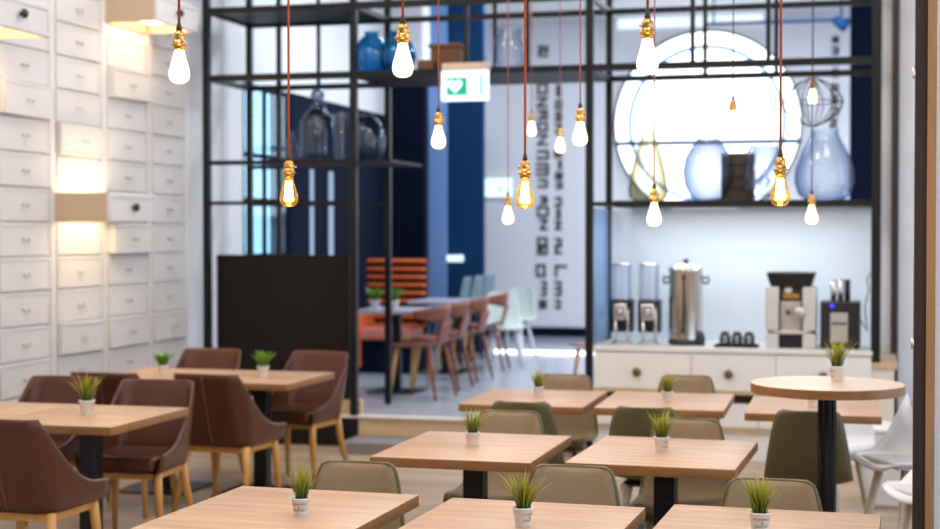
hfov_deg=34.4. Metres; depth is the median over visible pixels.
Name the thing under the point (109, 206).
wall lamp
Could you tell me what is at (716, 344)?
tray
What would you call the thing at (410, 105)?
wall
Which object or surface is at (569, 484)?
shell chair
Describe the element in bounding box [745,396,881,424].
dining table
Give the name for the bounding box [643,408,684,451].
potted grass
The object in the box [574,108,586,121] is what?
socket
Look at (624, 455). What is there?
dining table
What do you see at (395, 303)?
pot
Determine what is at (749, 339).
cup
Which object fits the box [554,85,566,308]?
lettering
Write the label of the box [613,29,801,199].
window
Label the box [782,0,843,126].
pendant lamp
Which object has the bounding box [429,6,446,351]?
pillar
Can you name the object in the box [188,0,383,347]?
wall
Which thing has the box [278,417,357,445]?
trim
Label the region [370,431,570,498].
dining table
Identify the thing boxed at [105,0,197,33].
wall lamp
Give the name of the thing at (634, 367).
base cabinet
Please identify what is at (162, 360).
potted grass
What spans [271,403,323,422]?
seat cushion
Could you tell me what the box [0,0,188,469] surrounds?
drawer cabinet
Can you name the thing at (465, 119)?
wall
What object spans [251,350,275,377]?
potted grass
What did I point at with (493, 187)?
exit sign
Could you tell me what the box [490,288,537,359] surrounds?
shell chair
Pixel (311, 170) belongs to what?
window
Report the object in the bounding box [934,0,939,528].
wall partition
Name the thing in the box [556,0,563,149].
pendant bulb
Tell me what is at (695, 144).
glass vase
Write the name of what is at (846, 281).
tube
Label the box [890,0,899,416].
trim
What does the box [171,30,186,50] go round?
socket
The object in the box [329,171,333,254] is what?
window
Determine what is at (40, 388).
leather chair
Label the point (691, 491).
shell chair
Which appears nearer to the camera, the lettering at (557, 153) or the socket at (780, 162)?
the socket at (780, 162)
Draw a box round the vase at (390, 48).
[381,30,416,69]
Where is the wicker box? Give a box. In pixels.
[428,43,463,68]
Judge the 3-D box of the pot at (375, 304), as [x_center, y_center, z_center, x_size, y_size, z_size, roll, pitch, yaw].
[-0.847,0.360,13.604,0.100,0.088,0.100,0,1,15]
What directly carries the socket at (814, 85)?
attached to the pendant lamp at (792, 89)
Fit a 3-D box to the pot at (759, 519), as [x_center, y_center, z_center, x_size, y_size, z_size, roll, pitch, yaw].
[0.900,0.799,4.722,0.072,0.063,0.072,0,1,-5]
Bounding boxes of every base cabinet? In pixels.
[593,338,871,429]
[861,421,909,508]
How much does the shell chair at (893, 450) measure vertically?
1.013 m
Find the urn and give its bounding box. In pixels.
[662,259,709,345]
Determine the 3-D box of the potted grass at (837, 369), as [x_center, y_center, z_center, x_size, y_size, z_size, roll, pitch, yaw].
[1.635,0.426,6.863,0.179,0.204,0.253,1,1,35]
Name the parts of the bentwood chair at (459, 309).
leg, leg, seat, leg, rail, leg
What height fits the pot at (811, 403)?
0.058 m
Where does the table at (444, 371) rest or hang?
on the floor at (422, 403)
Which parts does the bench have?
arm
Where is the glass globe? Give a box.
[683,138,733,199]
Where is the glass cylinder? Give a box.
[333,113,347,158]
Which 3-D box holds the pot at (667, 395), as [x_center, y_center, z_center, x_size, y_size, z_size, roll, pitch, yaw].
[1.087,0.726,8.357,0.066,0.057,0.066,0,1,-5]
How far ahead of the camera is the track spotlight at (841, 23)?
18.12 m
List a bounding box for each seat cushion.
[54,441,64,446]
[103,445,170,472]
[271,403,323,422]
[360,326,422,340]
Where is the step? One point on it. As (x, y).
(359, 444)
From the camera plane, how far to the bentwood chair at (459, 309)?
13.88 m
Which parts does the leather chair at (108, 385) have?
leg, leg, leg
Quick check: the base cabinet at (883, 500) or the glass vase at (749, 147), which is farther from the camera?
the glass vase at (749, 147)
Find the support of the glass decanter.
on the metal shelving
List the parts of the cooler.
door, door rail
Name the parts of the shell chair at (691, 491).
leg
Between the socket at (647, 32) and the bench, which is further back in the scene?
the bench
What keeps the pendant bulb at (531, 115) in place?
hanging from the ceiling
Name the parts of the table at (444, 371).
plate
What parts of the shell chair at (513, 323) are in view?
leg, leg, leg, leg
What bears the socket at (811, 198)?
attached to the pendant bulb at (811, 198)
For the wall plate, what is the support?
attached to the wall at (465, 119)
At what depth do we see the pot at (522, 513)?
4.80 m
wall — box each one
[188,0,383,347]
[392,6,429,68]
[392,87,428,333]
[447,4,484,352]
[485,10,849,327]
[849,5,881,329]
[871,353,896,420]
[880,0,914,408]
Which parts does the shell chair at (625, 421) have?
leg, leg, under frame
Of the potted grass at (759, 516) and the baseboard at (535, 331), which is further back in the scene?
the baseboard at (535, 331)
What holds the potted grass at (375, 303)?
on the table at (396, 314)
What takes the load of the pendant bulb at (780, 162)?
hanging from the ceiling
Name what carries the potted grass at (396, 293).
on the table at (396, 314)
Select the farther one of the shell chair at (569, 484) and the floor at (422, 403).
the floor at (422, 403)
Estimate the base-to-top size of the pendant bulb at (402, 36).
2.446 m
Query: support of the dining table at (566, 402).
on the floor at (431, 485)
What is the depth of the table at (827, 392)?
6.76 m
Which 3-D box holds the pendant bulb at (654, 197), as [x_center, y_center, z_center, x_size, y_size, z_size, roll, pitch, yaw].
[0.811,-1.615,6.668,0.100,2.891,0.100,0,1,-16]
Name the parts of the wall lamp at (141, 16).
drawer, knob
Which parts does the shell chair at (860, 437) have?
leg, leg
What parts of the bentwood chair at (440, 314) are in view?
leg, leg, seat, leg, rail, leg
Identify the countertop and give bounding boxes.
[593,338,871,355]
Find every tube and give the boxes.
[831,279,836,300]
[838,279,843,300]
[844,279,849,300]
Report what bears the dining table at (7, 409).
on the floor at (431, 485)
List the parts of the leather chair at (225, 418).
leg, leg, seat frame, leg, leg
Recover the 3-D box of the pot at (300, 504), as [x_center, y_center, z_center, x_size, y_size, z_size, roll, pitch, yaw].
[-0.557,0.796,5.004,0.067,0.058,0.067,0,1,7]
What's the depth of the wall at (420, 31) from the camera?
17.10 m
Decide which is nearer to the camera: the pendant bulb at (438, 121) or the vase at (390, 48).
the pendant bulb at (438, 121)
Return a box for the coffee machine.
[765,271,817,348]
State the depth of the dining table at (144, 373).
10.02 m
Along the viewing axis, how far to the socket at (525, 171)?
5.13 m
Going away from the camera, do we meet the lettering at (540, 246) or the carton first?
the carton
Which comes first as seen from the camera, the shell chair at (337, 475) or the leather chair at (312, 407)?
the shell chair at (337, 475)
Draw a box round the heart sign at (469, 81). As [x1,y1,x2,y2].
[441,62,490,101]
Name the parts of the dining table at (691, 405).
plate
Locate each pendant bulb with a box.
[171,0,186,76]
[281,0,296,200]
[395,0,410,70]
[433,0,444,143]
[503,0,511,219]
[515,0,531,202]
[529,0,535,132]
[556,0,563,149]
[574,0,586,140]
[639,0,655,66]
[648,0,659,220]
[728,0,737,126]
[773,0,787,199]
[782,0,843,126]
[807,0,815,219]
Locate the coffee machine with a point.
(791, 296)
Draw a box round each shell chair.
[312,460,404,528]
[428,276,470,365]
[432,275,483,361]
[443,410,547,502]
[450,274,494,356]
[483,292,525,368]
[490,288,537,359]
[491,400,572,463]
[528,464,620,505]
[542,374,597,456]
[609,406,677,506]
[629,417,728,528]
[641,374,719,523]
[720,477,822,511]
[764,409,852,512]
[844,424,874,513]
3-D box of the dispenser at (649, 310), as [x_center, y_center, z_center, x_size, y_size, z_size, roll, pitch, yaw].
[1.357,0.295,11.538,0.170,0.620,0.265,0,1,15]
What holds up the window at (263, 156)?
in the wall at (228, 40)
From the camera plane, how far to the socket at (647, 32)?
4.47 m
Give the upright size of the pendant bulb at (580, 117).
2.544 m
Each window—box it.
[242,82,289,254]
[310,169,313,254]
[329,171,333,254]
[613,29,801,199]
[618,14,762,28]
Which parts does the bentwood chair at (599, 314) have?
leg, seat, rail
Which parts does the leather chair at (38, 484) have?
leg, seat frame, leg, leg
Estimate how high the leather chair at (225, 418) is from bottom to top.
0.866 m
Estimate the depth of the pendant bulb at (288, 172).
5.33 m
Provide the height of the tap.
0.113 m
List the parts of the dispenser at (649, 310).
turning knob, lid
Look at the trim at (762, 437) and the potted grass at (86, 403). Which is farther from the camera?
the trim at (762, 437)
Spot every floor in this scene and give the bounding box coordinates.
[0,444,911,528]
[359,335,604,417]
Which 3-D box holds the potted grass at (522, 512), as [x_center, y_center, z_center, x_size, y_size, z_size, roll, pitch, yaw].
[0.177,0.740,4.824,0.180,0.177,0.176,0,1,-1]
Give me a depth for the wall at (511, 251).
20.93 m
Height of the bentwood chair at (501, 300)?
0.824 m
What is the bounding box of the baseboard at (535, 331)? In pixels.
[485,327,604,337]
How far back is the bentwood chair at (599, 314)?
13.11 m
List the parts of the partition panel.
skirting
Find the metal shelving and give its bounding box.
[202,0,881,447]
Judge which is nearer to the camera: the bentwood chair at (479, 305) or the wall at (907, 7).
the wall at (907, 7)
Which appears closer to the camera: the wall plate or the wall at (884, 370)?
the wall at (884, 370)
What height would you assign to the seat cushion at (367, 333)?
0.120 m
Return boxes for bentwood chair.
[392,304,457,400]
[411,300,473,391]
[433,296,493,382]
[461,291,510,370]
[569,310,604,373]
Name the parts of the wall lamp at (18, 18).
knob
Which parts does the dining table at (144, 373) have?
plate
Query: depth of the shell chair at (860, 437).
8.73 m
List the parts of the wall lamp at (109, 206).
drawer, knob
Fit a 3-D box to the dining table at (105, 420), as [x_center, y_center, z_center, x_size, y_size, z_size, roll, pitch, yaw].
[-1.934,1.142,7.760,0.684,0.750,0.846,0,1,15]
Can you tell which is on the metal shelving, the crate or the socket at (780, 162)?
the crate
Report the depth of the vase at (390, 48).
11.99 m
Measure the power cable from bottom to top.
0.437 m
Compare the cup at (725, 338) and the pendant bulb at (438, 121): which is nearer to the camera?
the pendant bulb at (438, 121)
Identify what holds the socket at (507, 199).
attached to the pendant bulb at (507, 199)
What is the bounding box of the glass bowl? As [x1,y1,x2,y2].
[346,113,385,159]
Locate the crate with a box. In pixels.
[721,153,754,199]
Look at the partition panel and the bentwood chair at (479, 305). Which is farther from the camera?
the bentwood chair at (479, 305)
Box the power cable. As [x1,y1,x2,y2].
[861,273,870,330]
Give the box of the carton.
[417,60,435,68]
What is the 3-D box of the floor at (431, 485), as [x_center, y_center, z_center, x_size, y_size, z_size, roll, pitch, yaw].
[-0.211,1.639,3.865,8.790,0.080,15.290,0,1,15]
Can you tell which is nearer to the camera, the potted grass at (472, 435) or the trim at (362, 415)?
the potted grass at (472, 435)
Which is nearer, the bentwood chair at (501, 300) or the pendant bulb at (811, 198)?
the pendant bulb at (811, 198)
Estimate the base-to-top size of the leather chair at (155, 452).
0.866 m
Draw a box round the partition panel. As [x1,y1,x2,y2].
[217,255,363,414]
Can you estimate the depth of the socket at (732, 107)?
7.97 m
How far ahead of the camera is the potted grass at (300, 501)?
4.99 m
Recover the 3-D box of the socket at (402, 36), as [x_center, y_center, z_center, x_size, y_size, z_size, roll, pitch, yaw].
[-0.204,-0.705,4.647,0.053,0.060,0.050,-1,2,-37]
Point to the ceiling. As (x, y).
(617, 4)
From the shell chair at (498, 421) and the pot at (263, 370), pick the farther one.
the pot at (263, 370)
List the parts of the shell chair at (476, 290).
leg, leg, leg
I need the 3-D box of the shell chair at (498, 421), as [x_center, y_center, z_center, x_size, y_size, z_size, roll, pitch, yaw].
[0.131,1.120,7.081,0.432,0.830,0.537,0,1,15]
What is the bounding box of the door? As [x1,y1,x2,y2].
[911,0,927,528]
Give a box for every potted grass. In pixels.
[62,376,103,414]
[151,351,177,375]
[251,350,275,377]
[281,464,321,515]
[365,287,384,309]
[392,288,403,309]
[452,407,491,445]
[500,470,549,526]
[525,370,551,396]
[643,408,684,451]
[657,374,679,401]
[732,471,792,528]
[798,375,817,406]
[819,338,857,381]
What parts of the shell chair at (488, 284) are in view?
leg, leg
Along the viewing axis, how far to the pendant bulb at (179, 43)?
4.70 m
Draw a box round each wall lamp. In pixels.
[0,0,50,38]
[55,192,155,222]
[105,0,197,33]
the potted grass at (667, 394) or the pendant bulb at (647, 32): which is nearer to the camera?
the pendant bulb at (647, 32)
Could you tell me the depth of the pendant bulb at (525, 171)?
5.13 m
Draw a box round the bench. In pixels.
[359,258,427,373]
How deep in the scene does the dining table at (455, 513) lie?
4.98 m
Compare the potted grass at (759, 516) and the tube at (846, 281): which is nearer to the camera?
the potted grass at (759, 516)
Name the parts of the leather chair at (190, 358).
leg, leg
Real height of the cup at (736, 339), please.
0.104 m
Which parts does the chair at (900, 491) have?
leg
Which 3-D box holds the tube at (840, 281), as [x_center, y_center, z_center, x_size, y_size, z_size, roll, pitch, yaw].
[2.712,0.189,11.123,0.042,0.160,0.042,0,1,15]
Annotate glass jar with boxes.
[299,88,335,158]
[492,27,523,66]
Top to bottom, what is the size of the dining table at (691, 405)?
0.750 m
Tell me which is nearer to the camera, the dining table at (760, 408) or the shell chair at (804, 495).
the shell chair at (804, 495)
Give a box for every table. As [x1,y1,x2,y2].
[0,402,70,418]
[5,404,187,528]
[119,368,236,495]
[130,486,418,528]
[211,370,334,497]
[359,306,431,394]
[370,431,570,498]
[398,498,644,528]
[407,298,476,374]
[458,388,606,414]
[565,436,757,527]
[594,391,733,528]
[653,504,880,528]
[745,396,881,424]
[751,376,904,511]
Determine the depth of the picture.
11.16 m
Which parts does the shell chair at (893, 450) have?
leg, leg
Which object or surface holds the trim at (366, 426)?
attached to the floor at (422, 403)
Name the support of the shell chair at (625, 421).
on the floor at (431, 485)
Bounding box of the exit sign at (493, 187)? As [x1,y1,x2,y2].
[485,178,512,196]
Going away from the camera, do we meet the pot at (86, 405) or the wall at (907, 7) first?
the pot at (86, 405)
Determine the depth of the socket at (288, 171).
5.33 m
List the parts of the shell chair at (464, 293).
leg, leg, leg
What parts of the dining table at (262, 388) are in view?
plate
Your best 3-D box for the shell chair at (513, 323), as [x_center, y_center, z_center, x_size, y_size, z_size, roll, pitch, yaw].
[0.362,0.700,16.218,0.420,0.805,0.521,0,1,-5]
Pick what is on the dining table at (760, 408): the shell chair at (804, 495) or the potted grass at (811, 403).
the potted grass at (811, 403)
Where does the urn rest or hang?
on the base cabinet at (634, 367)
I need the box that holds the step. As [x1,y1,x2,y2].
[340,435,586,456]
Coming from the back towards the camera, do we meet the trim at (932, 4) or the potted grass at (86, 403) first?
the potted grass at (86, 403)
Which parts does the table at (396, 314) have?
plate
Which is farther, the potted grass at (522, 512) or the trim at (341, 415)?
the trim at (341, 415)
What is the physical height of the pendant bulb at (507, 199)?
2.871 m
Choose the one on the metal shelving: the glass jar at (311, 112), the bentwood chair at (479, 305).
the glass jar at (311, 112)
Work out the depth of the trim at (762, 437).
11.14 m
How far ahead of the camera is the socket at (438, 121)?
6.77 m
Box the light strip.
[488,350,594,353]
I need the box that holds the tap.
[681,318,684,332]
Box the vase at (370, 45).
[358,31,384,70]
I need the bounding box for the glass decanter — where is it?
[628,121,667,200]
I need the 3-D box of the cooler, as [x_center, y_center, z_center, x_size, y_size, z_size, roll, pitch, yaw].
[2.728,0.440,11.186,0.284,0.345,0.342,0,1,15]
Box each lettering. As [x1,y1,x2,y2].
[536,45,548,308]
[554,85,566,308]
[830,36,838,127]
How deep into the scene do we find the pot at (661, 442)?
6.45 m
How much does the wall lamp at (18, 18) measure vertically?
0.200 m
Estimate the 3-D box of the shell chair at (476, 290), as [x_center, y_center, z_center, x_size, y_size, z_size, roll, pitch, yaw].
[-0.159,0.601,17.217,0.623,0.963,0.502,0,1,15]
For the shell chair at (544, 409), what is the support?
on the floor at (431, 485)
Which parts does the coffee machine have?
guide rod, plate, waste drawer, control panel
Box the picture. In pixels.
[783,287,798,297]
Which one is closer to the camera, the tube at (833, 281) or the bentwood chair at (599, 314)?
the tube at (833, 281)
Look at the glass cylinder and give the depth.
12.28 m
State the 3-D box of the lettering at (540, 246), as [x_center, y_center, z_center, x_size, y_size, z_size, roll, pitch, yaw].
[1.002,-1.203,21.026,0.184,3.641,0.036,0,1,15]
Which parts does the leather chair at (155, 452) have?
leg, seat frame, leg, leg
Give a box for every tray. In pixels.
[714,343,758,347]
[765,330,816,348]
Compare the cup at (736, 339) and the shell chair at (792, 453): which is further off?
the cup at (736, 339)
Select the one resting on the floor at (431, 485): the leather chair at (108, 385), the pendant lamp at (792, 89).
the leather chair at (108, 385)
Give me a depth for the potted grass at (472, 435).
6.62 m
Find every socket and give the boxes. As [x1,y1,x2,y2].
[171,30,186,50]
[282,160,296,177]
[395,24,410,43]
[433,112,444,125]
[503,196,511,205]
[517,160,531,177]
[529,113,535,120]
[556,128,563,137]
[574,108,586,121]
[639,18,655,39]
[648,189,659,201]
[728,99,737,110]
[773,157,787,174]
[807,194,815,204]
[809,80,815,88]
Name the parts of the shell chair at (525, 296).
leg, leg, leg, leg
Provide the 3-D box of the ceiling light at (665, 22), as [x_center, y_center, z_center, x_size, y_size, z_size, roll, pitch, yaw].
[2.952,-3.265,20.440,1.939,0.131,0.040,0,1,15]
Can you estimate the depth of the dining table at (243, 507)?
5.09 m
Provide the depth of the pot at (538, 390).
8.59 m
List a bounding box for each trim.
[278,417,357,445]
[340,414,358,417]
[357,414,473,421]
[358,418,470,436]
[593,424,854,465]
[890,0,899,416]
[925,0,936,528]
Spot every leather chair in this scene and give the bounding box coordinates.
[0,419,109,528]
[18,375,97,525]
[70,371,175,518]
[73,379,193,528]
[171,372,285,512]
[175,348,242,473]
[253,350,347,486]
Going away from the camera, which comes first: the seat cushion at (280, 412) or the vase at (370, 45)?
the seat cushion at (280, 412)
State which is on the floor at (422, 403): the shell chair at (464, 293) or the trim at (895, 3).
the shell chair at (464, 293)
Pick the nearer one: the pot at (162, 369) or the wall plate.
the pot at (162, 369)
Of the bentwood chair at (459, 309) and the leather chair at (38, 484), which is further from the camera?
the bentwood chair at (459, 309)
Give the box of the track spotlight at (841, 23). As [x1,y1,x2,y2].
[707,0,849,31]
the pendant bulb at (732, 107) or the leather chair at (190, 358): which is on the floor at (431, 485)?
the leather chair at (190, 358)
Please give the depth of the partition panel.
12.14 m
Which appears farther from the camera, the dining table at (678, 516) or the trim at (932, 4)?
the trim at (932, 4)
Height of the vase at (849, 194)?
0.530 m
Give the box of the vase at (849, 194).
[794,129,854,199]
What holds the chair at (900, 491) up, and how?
on the floor at (431, 485)
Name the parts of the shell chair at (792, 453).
leg, leg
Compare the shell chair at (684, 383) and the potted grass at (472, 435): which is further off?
the shell chair at (684, 383)
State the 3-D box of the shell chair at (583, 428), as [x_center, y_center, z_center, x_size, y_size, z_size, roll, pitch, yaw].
[0.519,1.081,8.954,0.432,0.830,0.537,0,1,15]
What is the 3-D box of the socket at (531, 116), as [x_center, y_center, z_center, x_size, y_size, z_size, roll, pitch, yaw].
[0.443,-1.055,10.880,0.053,0.060,0.050,0,1,-9]
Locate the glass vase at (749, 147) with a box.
[742,145,786,199]
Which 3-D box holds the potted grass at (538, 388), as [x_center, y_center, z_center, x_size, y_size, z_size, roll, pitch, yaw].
[0.395,0.664,8.609,0.188,0.169,0.171,-1,2,-45]
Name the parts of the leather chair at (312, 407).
leg, seat frame, leg, leg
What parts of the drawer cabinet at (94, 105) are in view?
drawer, drawer, drawer, drawer, drawer, drawer, drawer, drawer, drawer, drawer, drawer, drawer, drawer, drawer, drawer, drawer, drawer, drawer, drawer, drawer, drawer, drawer, drawer, drawer, drawer, drawer, drawer, drawer, drawer, drawer, drawer, drawer, drawer, drawer, drawer, drawer, drawer, drawer, drawer, drawer, drawer, drawer, drawer, drawer, drawer, drawer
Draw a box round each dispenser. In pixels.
[610,262,634,343]
[638,263,661,344]
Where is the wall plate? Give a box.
[447,255,462,261]
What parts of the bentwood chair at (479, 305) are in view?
leg, leg, seat, leg, rail, leg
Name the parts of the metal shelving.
post, rail, rail, post, rail, rail, shelf, rail, rail, shelf, post, rail, rail, post, rail, shelf, rail, rail, rail, post, rail, rail, rail, post, panel, shelf, post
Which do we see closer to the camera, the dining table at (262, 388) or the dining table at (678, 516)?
the dining table at (678, 516)
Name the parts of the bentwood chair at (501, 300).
leg, leg, seat, rail, leg, leg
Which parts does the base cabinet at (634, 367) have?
door, knob, drawer, knob, drawer, door, door, drawer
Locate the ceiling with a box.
[485,0,849,22]
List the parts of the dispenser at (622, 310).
turning knob, lid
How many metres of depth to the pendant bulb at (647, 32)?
4.48 m
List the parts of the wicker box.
lid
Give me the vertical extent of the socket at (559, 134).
0.060 m
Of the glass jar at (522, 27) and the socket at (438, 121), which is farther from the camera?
the glass jar at (522, 27)
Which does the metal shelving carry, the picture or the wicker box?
the wicker box
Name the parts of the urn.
handle, lid, handle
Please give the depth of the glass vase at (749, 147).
11.33 m
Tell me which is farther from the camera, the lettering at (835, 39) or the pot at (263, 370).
the lettering at (835, 39)
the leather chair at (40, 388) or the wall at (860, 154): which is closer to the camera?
the leather chair at (40, 388)
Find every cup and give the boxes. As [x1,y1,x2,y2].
[719,331,730,344]
[731,331,742,344]
[743,331,754,344]
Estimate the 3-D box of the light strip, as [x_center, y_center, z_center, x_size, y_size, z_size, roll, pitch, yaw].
[0.677,1.047,18.221,1.779,0.020,0.120,0,1,15]
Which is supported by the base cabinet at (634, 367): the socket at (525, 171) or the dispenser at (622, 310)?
the dispenser at (622, 310)
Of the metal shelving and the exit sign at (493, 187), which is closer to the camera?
the metal shelving
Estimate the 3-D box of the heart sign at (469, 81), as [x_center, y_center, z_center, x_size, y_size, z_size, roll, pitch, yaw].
[-0.029,-1.384,11.556,0.374,0.289,0.120,0,1,15]
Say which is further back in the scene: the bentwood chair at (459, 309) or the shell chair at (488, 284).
the shell chair at (488, 284)
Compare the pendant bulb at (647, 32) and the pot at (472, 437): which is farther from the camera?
the pot at (472, 437)
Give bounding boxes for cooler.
[820,300,860,349]
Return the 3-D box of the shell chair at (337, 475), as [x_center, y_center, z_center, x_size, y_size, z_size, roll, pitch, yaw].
[-0.479,1.154,5.464,0.432,0.830,0.537,0,1,15]
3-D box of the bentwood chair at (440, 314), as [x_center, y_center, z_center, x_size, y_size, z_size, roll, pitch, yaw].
[-0.409,0.752,13.261,0.480,0.824,0.538,1,1,23]
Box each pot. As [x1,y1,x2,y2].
[78,399,94,414]
[157,365,168,375]
[257,365,269,377]
[291,496,310,515]
[370,300,380,309]
[392,300,399,309]
[465,431,479,445]
[512,505,533,526]
[533,386,543,396]
[653,436,669,451]
[662,391,673,401]
[748,510,771,528]
[807,400,817,406]
[828,365,846,381]

